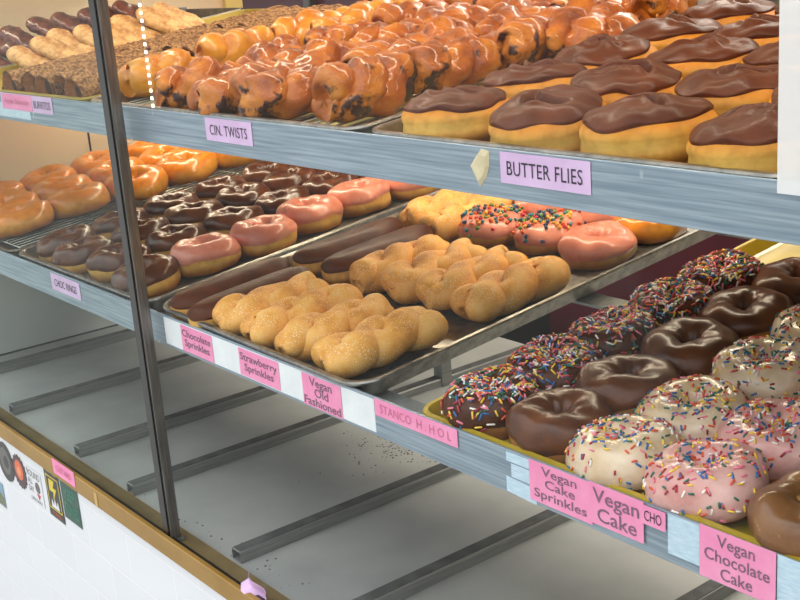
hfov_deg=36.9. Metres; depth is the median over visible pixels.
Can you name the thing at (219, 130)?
price card
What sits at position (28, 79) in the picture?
roll
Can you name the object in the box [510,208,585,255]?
donut
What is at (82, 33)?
bar
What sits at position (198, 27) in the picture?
roll
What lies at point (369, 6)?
glazed twist
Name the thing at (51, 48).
bar
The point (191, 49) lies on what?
roll
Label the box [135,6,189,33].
bar
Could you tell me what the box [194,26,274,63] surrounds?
glazed twist
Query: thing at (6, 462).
sticker
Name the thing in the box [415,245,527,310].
sugar twist
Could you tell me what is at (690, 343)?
donut
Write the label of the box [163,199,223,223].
ring
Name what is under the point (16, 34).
bar
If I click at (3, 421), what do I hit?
trim
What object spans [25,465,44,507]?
sticker
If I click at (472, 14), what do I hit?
cinnamon twist
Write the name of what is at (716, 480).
donut
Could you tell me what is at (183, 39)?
roll
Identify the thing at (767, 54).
donut
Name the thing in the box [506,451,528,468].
tape piece
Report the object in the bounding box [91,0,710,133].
sheet pan
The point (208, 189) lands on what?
ring
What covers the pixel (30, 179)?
ring
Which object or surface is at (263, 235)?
donut
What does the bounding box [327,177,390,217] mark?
donut
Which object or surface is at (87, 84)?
roll
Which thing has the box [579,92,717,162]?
donut
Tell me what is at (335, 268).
eclair
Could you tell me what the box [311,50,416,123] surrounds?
cinnamon twist
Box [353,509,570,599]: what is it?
rail
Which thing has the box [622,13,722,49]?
donut
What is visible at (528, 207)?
donut
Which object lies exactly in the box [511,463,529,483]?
tape piece
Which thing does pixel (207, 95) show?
cinnamon twist
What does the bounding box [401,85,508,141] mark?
donut
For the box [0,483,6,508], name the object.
sticker
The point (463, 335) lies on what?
sheet pan
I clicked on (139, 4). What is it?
string
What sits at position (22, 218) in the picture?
ring
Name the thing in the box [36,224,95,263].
ring
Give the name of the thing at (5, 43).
bar
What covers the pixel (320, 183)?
ring
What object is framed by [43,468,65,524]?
sticker
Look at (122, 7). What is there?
bar
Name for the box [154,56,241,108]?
cinnamon twist
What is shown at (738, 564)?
price card
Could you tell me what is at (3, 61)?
bar
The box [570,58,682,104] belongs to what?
donut
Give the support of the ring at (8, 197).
on the cooling rack at (218, 170)
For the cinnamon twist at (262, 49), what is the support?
on the cooling rack at (416, 95)
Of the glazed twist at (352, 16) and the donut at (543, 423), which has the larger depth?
the glazed twist at (352, 16)
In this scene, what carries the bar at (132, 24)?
in the sheet pan at (208, 20)
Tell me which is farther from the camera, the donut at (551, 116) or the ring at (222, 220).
the ring at (222, 220)
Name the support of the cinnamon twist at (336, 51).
on the cooling rack at (416, 95)
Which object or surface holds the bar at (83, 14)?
in the sheet pan at (203, 13)
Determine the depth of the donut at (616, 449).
1.00 m
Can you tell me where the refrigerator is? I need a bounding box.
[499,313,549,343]
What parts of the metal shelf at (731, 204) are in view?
panel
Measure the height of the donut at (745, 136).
0.057 m
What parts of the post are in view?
foot plate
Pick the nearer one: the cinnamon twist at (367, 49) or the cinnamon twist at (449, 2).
the cinnamon twist at (367, 49)
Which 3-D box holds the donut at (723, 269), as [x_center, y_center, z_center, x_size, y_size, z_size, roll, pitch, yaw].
[0.364,-0.024,1.363,0.101,0.056,0.103,-2,16,7]
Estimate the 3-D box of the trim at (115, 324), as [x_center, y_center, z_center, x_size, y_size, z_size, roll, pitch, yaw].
[-0.651,0.058,2.743,0.740,0.004,0.003,-16,20,-35]
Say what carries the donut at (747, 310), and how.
in the sheet pan at (766, 251)
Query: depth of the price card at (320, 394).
1.30 m
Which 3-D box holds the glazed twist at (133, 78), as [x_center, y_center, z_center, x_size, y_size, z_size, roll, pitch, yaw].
[-0.331,-0.316,1.663,0.117,0.062,0.079,-17,20,-37]
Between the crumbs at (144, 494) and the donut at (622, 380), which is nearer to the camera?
the donut at (622, 380)
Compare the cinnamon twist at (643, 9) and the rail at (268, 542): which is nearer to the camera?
the cinnamon twist at (643, 9)
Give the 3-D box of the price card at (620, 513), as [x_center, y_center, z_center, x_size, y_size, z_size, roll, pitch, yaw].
[0.176,0.173,0.978,0.001,0.037,0.058,-16,20,-35]
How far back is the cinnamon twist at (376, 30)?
1.51 m
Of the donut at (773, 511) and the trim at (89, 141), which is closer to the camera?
the donut at (773, 511)
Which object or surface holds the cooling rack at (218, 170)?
in the sheet pan at (4, 247)
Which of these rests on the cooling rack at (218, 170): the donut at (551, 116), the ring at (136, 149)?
the ring at (136, 149)
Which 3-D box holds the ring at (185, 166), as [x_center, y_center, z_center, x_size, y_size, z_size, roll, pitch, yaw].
[-0.416,-0.260,2.342,0.122,0.060,0.124,8,20,37]
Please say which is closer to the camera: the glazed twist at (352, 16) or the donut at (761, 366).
the donut at (761, 366)
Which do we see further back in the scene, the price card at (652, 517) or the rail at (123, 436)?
the rail at (123, 436)
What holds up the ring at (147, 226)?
in the sheet pan at (156, 303)
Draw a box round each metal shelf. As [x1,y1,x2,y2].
[0,7,799,245]
[0,233,799,599]
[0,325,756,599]
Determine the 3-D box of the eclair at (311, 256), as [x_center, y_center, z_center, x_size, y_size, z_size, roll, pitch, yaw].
[-0.072,-0.077,1.711,0.182,0.056,0.064,-15,19,-33]
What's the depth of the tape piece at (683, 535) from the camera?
0.93 m
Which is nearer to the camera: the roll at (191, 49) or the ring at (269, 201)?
the roll at (191, 49)
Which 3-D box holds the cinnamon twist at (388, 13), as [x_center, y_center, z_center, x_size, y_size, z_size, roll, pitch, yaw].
[0.014,-0.384,1.672,0.114,0.069,0.078,-18,21,-39]
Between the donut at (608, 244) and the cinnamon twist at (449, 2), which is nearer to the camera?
the donut at (608, 244)
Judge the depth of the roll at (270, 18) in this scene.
1.98 m
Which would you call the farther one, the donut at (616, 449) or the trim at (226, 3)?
the trim at (226, 3)
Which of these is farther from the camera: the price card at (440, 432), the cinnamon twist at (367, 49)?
the cinnamon twist at (367, 49)
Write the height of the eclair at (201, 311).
0.055 m
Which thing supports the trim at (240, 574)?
attached to the wall at (42, 557)
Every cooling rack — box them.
[0,160,262,247]
[127,58,547,125]
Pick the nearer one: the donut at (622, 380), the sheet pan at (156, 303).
the donut at (622, 380)
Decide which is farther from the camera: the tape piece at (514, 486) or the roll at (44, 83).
the roll at (44, 83)
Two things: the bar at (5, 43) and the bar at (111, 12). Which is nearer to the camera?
the bar at (5, 43)
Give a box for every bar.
[0,25,34,48]
[0,36,18,58]
[0,57,11,65]
[6,45,50,67]
[26,16,72,36]
[29,36,80,59]
[46,28,94,52]
[50,12,91,30]
[72,24,125,46]
[77,7,90,25]
[108,6,116,17]
[110,14,163,38]
[111,23,146,42]
[112,0,139,18]
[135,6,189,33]
[151,2,204,26]
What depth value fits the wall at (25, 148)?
2.59 m
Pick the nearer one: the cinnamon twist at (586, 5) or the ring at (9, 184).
the cinnamon twist at (586, 5)
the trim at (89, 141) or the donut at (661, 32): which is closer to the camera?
the donut at (661, 32)
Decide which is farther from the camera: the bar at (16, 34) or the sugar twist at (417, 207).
the bar at (16, 34)
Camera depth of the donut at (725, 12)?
1.30 m
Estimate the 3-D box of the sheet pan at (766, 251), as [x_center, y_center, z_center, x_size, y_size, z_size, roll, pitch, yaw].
[0.419,0.048,1.180,0.658,0.093,0.488,-16,20,-35]
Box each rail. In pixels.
[0,329,134,373]
[8,353,201,414]
[74,386,278,457]
[126,344,525,495]
[232,463,461,563]
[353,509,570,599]
[675,579,736,599]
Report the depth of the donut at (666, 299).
1.29 m
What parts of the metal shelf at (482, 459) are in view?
rail, paper strip, rail, rail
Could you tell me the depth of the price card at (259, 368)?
1.40 m
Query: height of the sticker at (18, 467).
0.066 m
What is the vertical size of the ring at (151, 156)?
0.065 m
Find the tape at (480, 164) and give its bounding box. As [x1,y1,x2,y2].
[471,149,488,185]
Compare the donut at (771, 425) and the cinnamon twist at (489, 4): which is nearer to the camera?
the donut at (771, 425)
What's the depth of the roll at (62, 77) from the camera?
1.75 m
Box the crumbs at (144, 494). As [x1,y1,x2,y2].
[144,494,309,585]
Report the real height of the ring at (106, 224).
0.052 m
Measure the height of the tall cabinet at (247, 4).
2.000 m
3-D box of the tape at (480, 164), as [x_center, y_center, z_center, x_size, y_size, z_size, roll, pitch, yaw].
[0.067,-0.112,1.014,0.002,0.033,0.025,-16,20,-35]
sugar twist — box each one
[212,271,328,334]
[240,283,362,347]
[274,293,394,361]
[311,306,447,378]
[349,234,449,293]
[381,238,486,304]
[399,189,468,227]
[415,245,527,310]
[417,193,511,241]
[450,255,570,322]
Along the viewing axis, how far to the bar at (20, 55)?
2.14 m
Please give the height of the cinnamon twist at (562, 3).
0.062 m
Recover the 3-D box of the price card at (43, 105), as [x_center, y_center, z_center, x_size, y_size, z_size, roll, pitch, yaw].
[-0.556,-0.293,1.784,0.001,0.024,0.198,-16,20,-35]
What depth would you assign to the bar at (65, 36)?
2.19 m
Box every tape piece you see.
[0,102,30,119]
[93,491,98,507]
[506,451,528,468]
[506,475,536,504]
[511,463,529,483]
[668,514,699,565]
[777,554,799,599]
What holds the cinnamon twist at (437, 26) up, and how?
on the cooling rack at (416, 95)
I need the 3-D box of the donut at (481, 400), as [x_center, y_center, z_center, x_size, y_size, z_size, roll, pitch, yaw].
[0.089,0.098,1.163,0.101,0.056,0.097,-5,16,-2]
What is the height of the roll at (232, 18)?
0.064 m
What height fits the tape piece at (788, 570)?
0.041 m
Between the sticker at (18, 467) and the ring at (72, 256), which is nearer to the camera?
the ring at (72, 256)
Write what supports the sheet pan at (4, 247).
on the metal shelf at (482, 459)
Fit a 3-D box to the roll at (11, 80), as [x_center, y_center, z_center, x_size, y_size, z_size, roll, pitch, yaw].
[-0.542,-0.358,1.906,0.171,0.064,0.068,-16,20,-36]
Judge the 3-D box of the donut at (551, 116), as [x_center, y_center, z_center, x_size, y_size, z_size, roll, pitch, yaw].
[0.128,-0.150,1.028,0.105,0.061,0.113,-3,16,6]
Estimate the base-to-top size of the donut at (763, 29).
0.058 m
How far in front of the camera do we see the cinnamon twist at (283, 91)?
1.31 m
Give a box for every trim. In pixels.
[0,324,118,355]
[0,407,289,599]
[0,418,265,599]
[87,133,91,150]
[223,0,242,7]
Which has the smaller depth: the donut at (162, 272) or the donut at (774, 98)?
the donut at (774, 98)
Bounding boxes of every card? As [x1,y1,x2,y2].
[0,92,53,114]
[1,93,32,111]
[50,272,81,300]
[51,458,75,487]
[180,324,213,362]
[204,117,253,146]
[238,347,280,390]
[241,570,266,599]
[301,372,342,418]
[374,398,457,447]
[499,151,590,194]
[528,458,592,524]
[589,481,643,543]
[641,504,665,531]
[699,523,775,599]
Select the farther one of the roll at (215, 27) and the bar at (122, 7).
the bar at (122, 7)
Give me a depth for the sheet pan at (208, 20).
2.16 m
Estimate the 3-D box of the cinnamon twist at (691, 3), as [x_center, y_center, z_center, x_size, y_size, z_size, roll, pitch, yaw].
[0.309,-0.371,1.508,0.119,0.063,0.088,-10,17,-17]
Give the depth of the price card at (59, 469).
1.91 m
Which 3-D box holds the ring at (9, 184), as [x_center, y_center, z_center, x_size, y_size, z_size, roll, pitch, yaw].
[-0.797,-0.198,2.353,0.124,0.059,0.124,-2,16,7]
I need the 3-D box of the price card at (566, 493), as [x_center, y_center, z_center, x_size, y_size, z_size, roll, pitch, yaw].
[0.137,0.164,1.028,0.001,0.038,0.074,-16,20,-35]
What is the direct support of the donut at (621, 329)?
on the sheet pan at (766, 251)
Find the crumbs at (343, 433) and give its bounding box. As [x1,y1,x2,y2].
[320,433,435,475]
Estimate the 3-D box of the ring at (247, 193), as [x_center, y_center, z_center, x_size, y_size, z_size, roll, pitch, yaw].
[-0.269,-0.174,2.073,0.101,0.051,0.097,11,22,42]
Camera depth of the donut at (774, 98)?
0.93 m
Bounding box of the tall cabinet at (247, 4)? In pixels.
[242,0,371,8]
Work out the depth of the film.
0.74 m
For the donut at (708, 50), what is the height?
0.060 m
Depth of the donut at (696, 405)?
1.05 m
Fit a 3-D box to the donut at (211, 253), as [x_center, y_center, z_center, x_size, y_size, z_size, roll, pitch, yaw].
[-0.291,-0.069,1.790,0.106,0.052,0.106,-10,17,-19]
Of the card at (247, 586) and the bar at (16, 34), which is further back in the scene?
the bar at (16, 34)
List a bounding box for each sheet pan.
[0,7,242,67]
[0,8,266,101]
[0,160,263,258]
[19,189,441,310]
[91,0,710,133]
[163,211,716,394]
[372,0,779,178]
[423,238,799,560]
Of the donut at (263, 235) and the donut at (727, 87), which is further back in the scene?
the donut at (263, 235)
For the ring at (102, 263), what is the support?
in the sheet pan at (156, 303)
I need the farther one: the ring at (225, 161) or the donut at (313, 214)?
the ring at (225, 161)
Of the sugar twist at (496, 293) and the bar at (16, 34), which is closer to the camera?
the sugar twist at (496, 293)
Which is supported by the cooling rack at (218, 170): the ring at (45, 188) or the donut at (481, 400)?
the ring at (45, 188)
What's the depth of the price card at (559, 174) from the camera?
0.95 m
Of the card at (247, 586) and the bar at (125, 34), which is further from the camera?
the bar at (125, 34)
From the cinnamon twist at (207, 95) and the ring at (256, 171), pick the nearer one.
the cinnamon twist at (207, 95)
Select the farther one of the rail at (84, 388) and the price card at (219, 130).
the rail at (84, 388)
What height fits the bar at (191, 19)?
0.065 m
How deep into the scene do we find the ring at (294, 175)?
2.10 m
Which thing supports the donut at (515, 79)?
in the sheet pan at (394, 127)
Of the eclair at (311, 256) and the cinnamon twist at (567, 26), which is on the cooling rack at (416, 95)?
the cinnamon twist at (567, 26)
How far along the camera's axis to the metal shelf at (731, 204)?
1.03 m
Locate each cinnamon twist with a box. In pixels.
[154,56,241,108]
[187,59,275,114]
[229,50,331,119]
[235,34,304,64]
[272,37,358,61]
[303,20,373,44]
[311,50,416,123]
[340,37,399,63]
[348,18,425,45]
[371,0,448,24]
[387,26,501,94]
[405,15,473,43]
[414,2,488,26]
[443,0,476,4]
[474,0,545,35]
[476,0,530,8]
[478,14,548,69]
[531,0,568,6]
[535,0,621,16]
[543,1,639,58]
[621,0,688,21]
[688,0,697,7]
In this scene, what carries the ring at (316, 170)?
in the sheet pan at (156, 303)
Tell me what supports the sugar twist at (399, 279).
in the sheet pan at (463, 335)
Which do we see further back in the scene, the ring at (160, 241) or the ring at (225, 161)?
the ring at (225, 161)
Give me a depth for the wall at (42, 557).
1.99 m
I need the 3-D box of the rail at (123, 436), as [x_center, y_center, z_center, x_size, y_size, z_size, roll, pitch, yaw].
[-0.205,0.156,2.259,0.860,0.018,0.022,-16,20,-35]
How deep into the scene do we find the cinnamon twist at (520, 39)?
1.34 m
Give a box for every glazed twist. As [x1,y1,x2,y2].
[118,48,195,97]
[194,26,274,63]
[270,8,341,42]
[300,9,371,44]
[336,0,393,16]
[393,0,419,5]
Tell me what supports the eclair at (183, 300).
in the sheet pan at (463, 335)
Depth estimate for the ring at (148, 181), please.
2.24 m
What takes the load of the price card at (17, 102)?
attached to the metal shelf at (731, 204)
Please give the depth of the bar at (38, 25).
2.28 m
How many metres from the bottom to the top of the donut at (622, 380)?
0.047 m
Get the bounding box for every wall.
[0,0,222,353]
[0,437,226,599]
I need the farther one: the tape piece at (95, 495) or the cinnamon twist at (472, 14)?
the tape piece at (95, 495)
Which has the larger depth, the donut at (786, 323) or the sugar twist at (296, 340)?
the sugar twist at (296, 340)
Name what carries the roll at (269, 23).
in the sheet pan at (208, 20)
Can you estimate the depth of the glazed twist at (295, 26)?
1.76 m
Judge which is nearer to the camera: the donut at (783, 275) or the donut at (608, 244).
the donut at (783, 275)
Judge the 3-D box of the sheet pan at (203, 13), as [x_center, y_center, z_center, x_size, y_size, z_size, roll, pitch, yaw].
[-0.654,-0.508,2.406,0.658,0.096,0.272,-16,20,-35]
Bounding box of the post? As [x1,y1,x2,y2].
[88,0,184,540]
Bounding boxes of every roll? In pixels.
[2,51,95,91]
[21,49,128,92]
[34,49,143,94]
[54,47,162,95]
[64,53,160,96]
[114,25,204,49]
[123,24,221,51]
[144,25,244,50]
[163,24,258,50]
[182,26,270,56]
[202,5,286,27]
[216,5,301,28]
[237,4,329,26]
[252,4,342,25]
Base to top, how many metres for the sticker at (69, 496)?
0.068 m
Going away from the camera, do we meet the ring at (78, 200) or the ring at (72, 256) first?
the ring at (72, 256)
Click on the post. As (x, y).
(98, 9)
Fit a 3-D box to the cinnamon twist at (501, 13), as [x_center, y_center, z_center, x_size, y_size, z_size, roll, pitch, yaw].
[0.146,-0.345,1.509,0.088,0.067,0.120,5,18,29]
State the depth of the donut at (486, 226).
1.65 m
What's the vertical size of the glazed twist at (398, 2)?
0.067 m
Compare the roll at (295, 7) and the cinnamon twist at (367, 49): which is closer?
the cinnamon twist at (367, 49)
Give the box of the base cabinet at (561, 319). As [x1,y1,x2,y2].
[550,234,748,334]
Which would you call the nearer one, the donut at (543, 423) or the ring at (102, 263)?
the donut at (543, 423)
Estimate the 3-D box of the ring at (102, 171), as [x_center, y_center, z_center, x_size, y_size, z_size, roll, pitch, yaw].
[-0.562,-0.248,2.378,0.117,0.061,0.120,-14,19,-30]
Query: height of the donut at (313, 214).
0.050 m
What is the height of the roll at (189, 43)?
0.064 m
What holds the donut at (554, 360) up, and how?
in the sheet pan at (766, 251)
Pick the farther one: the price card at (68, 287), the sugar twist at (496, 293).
the price card at (68, 287)
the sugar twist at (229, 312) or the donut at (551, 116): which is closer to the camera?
the donut at (551, 116)
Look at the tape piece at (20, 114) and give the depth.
1.83 m
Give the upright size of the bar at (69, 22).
0.063 m
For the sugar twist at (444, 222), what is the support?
in the sheet pan at (463, 335)
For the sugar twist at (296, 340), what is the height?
0.058 m
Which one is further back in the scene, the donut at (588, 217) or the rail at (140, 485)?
the rail at (140, 485)
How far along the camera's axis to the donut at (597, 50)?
1.20 m
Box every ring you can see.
[0,180,25,190]
[0,189,39,207]
[0,200,54,239]
[19,164,76,191]
[31,174,91,199]
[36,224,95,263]
[46,182,110,219]
[51,235,113,273]
[70,149,110,174]
[85,242,151,282]
[86,157,144,183]
[92,207,149,238]
[104,164,167,202]
[110,217,169,244]
[128,141,157,157]
[139,144,187,164]
[143,190,200,217]
[145,223,207,254]
[156,149,217,186]
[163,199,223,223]
[193,174,245,200]
[202,205,264,234]
[215,153,258,168]
[215,182,270,206]
[241,161,291,182]
[254,185,309,214]
[262,165,315,190]
[302,171,357,195]
[311,168,325,172]
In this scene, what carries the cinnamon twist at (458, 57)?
on the cooling rack at (416, 95)
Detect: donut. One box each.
[111,254,180,297]
[170,232,241,277]
[229,214,297,257]
[276,195,343,234]
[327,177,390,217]
[387,180,439,200]
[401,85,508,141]
[440,364,539,439]
[458,203,527,247]
[482,59,586,98]
[488,84,605,150]
[505,332,605,390]
[505,387,613,463]
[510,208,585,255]
[514,201,571,214]
[554,33,657,68]
[558,220,637,270]
[564,412,680,494]
[569,304,661,356]
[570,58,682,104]
[575,354,680,414]
[576,210,614,223]
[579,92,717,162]
[613,216,686,244]
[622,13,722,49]
[627,277,714,324]
[632,374,749,439]
[640,316,739,377]
[642,437,769,524]
[646,33,759,77]
[673,63,778,115]
[676,249,764,292]
[683,0,777,24]
[686,102,777,171]
[697,285,793,339]
[710,334,799,400]
[713,13,778,45]
[713,395,799,483]
[741,41,778,65]
[747,469,799,556]
[751,257,799,304]
[769,87,777,103]
[769,304,799,339]
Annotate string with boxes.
[138,3,153,107]
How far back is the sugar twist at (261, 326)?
1.43 m
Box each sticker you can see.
[0,441,13,481]
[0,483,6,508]
[12,454,26,489]
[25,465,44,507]
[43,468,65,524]
[59,480,82,529]
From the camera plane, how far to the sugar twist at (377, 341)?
1.31 m
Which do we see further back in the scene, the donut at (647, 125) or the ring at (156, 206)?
the ring at (156, 206)
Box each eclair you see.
[169,257,290,321]
[187,266,310,330]
[292,217,402,276]
[320,224,434,284]
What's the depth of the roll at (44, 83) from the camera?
1.78 m
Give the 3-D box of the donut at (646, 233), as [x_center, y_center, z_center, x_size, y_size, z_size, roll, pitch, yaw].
[0.334,-0.105,1.594,0.100,0.048,0.099,-12,18,-25]
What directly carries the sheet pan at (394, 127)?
on the metal shelf at (731, 204)
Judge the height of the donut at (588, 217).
0.053 m
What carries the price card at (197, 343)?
attached to the metal shelf at (482, 459)
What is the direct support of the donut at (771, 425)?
in the sheet pan at (766, 251)
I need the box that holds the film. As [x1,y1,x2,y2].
[777,0,799,195]
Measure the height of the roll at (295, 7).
0.064 m
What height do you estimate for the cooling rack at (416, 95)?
0.076 m
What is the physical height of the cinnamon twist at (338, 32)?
0.060 m

